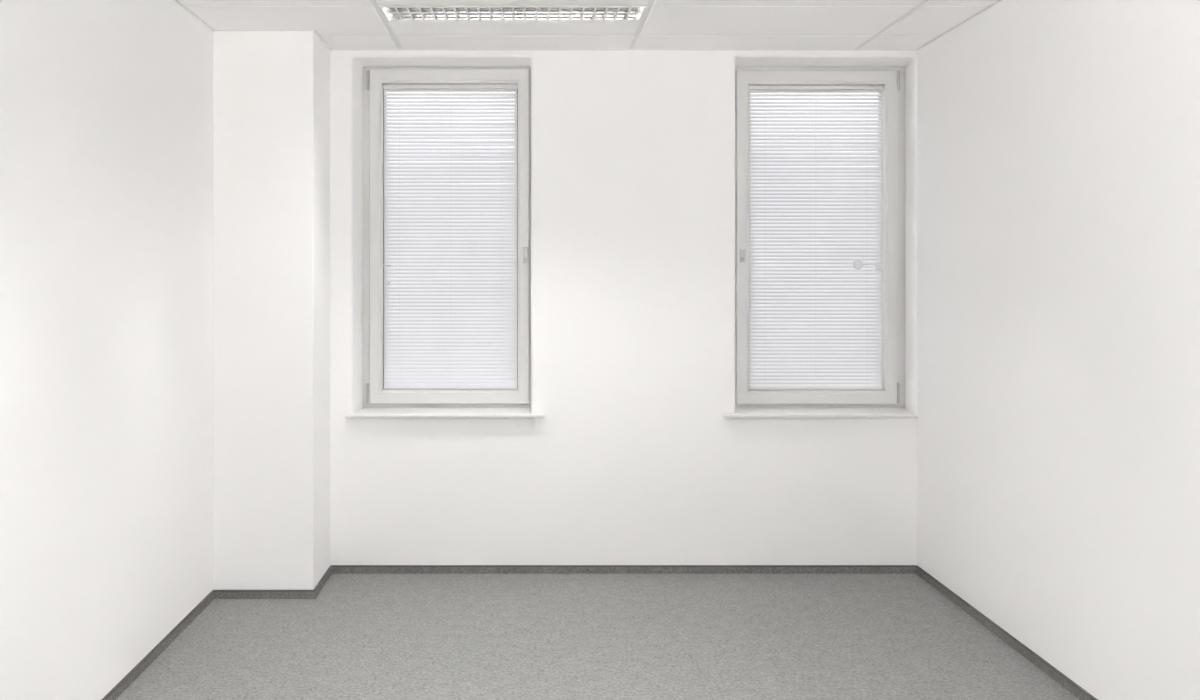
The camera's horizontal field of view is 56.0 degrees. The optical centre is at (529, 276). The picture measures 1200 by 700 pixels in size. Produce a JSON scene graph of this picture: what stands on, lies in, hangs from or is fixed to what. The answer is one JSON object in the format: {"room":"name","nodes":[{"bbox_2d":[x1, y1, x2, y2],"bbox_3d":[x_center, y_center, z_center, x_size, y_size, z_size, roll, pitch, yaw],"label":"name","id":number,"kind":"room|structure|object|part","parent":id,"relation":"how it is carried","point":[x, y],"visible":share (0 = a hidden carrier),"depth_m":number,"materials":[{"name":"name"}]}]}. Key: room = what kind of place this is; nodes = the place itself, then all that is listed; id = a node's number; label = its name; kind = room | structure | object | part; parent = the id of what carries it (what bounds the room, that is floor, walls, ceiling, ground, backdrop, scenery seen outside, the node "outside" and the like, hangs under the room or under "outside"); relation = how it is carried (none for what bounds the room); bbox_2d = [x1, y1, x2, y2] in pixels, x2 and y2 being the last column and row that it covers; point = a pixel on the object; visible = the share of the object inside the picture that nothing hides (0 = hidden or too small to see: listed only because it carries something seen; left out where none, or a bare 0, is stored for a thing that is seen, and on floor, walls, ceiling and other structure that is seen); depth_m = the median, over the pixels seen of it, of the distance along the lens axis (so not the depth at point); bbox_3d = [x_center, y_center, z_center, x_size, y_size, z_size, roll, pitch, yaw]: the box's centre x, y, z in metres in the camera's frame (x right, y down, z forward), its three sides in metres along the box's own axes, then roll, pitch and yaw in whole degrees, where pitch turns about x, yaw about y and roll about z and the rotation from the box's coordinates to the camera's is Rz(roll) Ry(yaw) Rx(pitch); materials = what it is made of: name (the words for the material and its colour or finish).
{"room":"empty office room","nodes":[
{"label":"empty office room","id":0,"kind":"room"},
{"bbox_2d":[0,0,212,699],"bbox_3d":[-1.608,0.098,1.200,0.200,2.860,9.200,0,0,0],"label":"wall","id":1,"kind":"structure","parent":0,"point":[106,106],"depth_m":3.96,"materials":[{"name":"white paint"}]},
{"bbox_2d":[102,590,214,699],"bbox_3d":[-1.502,1.508,1.073,0.011,0.041,8.545,0,0,0],"label":"baseboard","id":2,"kind":"structure","parent":1,"relation":"attached to","point":[172,635],"depth_m":4.52,"materials":[{"name":"grey"}]},
{"bbox_2d":[213,31,329,589],"bbox_3d":[-1.269,0.098,5.572,0.478,2.860,0.455,0,0,0],"label":"pillar","id":3,"kind":"structure","parent":0,"point":[271,89],"depth_m":5.34,"materials":[{"name":"white paint"}]},
{"bbox_2d":[174,0,1001,49],"bbox_3d":[0.245,-1.301,1.300,3.506,0.262,9.000,0,0,0],"label":"ceiling","id":4,"kind":"structure","parent":0,"point":[340,24],"depth_m":5.21,"materials":[{"name":"paint"}]},
{"bbox_2d":[379,6,646,20],"bbox_3d":[-0.073,-1.240,5.005,1.161,0.141,0.274,0,0,0],"label":"ceiling light","id":5,"kind":"object","parent":4,"relation":"attached to","point":[391,13],"visible":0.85,"depth_m":5.00,"materials":[{"name":"white metal"}]},
{"bbox_2d":[116,574,1078,699],"bbox_3d":[0.245,1.588,1.210,3.906,0.120,9.220,0,0,0],"label":"floor","id":6,"kind":"structure","parent":0,"point":[363,636],"depth_m":4.72,"materials":[{"name":"grey carpet"}]},
{"bbox_2d":[330,50,916,564],"bbox_3d":[0.245,0.158,6.000,3.906,2.980,0.400,0,0,0],"label":"wall","id":7,"kind":"structure","parent":0,"point":[633,458],"depth_m":5.80,"materials":[{"name":"white paint"}]},
{"bbox_2d":[346,66,544,417],"bbox_3d":[-0.434,-0.219,5.949,1.022,1.887,0.383,0,0,0],"label":"window","id":8,"kind":"structure","parent":7,"relation":"in","point":[377,401],"depth_m":6.04,"materials":[{"name":"white plastic"}]},
{"bbox_3d":[-0.434,0.713,5.909,1.022,0.017,0.304,0,0,0],"label":"sill","id":9,"kind":"part","parent":8,"relation":"part of","materials":[{"name":"stone"}]},
{"bbox_2d":[383,84,517,388],"bbox_3d":[-0.429,-0.218,6.071,0.724,1.649,0.034,0,0,0],"label":"blind","id":10,"kind":"object","parent":8,"relation":"attached to","point":[450,265],"visible":1,"depth_m":6.07,"materials":[{"name":"white plastic"}]},
{"bbox_3d":[-0.704,-0.212,6.076,0.001,1.612,0.018,0,0,0],"label":"ladder cord","id":11,"kind":"part","parent":10,"relation":"part of","materials":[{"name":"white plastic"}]},
{"bbox_3d":[-0.429,-0.212,6.076,0.001,1.612,0.018,0,0,0],"label":"ladder cord","id":12,"kind":"part","parent":10,"relation":"part of","materials":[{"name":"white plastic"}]},
{"bbox_3d":[-0.429,0.600,6.076,0.720,0.012,0.022,0,0,0],"label":"rail","id":13,"kind":"part","parent":10,"relation":"part of","materials":[{"name":"white plastic"}]},
{"bbox_3d":[-0.154,-0.212,6.076,0.001,1.612,0.018,0,0,0],"label":"ladder cord","id":14,"kind":"part","parent":10,"relation":"part of","materials":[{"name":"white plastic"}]},
{"bbox_3d":[-0.024,-0.119,6.035,0.027,0.085,0.010,0,0,0],"label":"handle","id":15,"kind":"part","parent":8,"relation":"part of","materials":[{"name":"grey metal"}]},
{"bbox_2d":[215,565,915,598],"bbox_3d":[0.245,1.508,5.567,3.484,0.041,0.466,0,0,0],"label":"baseboard","id":16,"kind":"structure","parent":7,"relation":"attached to","point":[333,569],"depth_m":5.79,"materials":[{"name":"grey"}]},
{"bbox_2d":[723,66,917,417],"bbox_3d":[1.524,-0.219,5.949,1.055,1.887,0.383,0,0,0],"label":"window","id":17,"kind":"structure","parent":7,"relation":"in","point":[889,402],"depth_m":6.04,"materials":[{"name":"white plastic"}]},
{"bbox_3d":[1.141,-0.116,6.035,0.029,0.070,0.010,0,0,0],"label":"handle","id":18,"kind":"part","parent":17,"relation":"part of","materials":[{"name":"grey metal"}]},
{"bbox_2d":[749,85,882,389],"bbox_3d":[1.544,-0.213,6.070,0.725,1.648,0.036,0,0,0],"label":"blind","id":19,"kind":"object","parent":17,"relation":"attached to","point":[816,265],"visible":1,"depth_m":6.07,"materials":[{"name":"white plastic"}]},
{"bbox_3d":[1.544,0.605,6.076,0.721,0.012,0.022,0,0,0],"label":"rail","id":20,"kind":"part","parent":19,"relation":"part of","materials":[{"name":"white plastic"}]},
{"bbox_3d":[1.508,0.713,5.909,1.023,0.017,0.304,0,0,0],"label":"sill","id":21,"kind":"part","parent":17,"relation":"part of","materials":[{"name":"stone"}]},
{"bbox_2d":[917,0,1199,699],"bbox_3d":[2.098,0.098,1.200,0.200,2.860,9.200,0,0,0],"label":"wall","id":22,"kind":"structure","parent":0,"point":[1058,141],"depth_m":4.20,"materials":[{"name":"white paint"}]},
{"bbox_2d":[916,565,1097,699],"bbox_3d":[1.992,1.508,1.300,0.011,0.041,9.000,0,0,0],"label":"baseboard","id":23,"kind":"structure","parent":22,"relation":"attached to","point":[1068,684],"depth_m":4.65,"materials":[{"name":"grey"}]}
]}

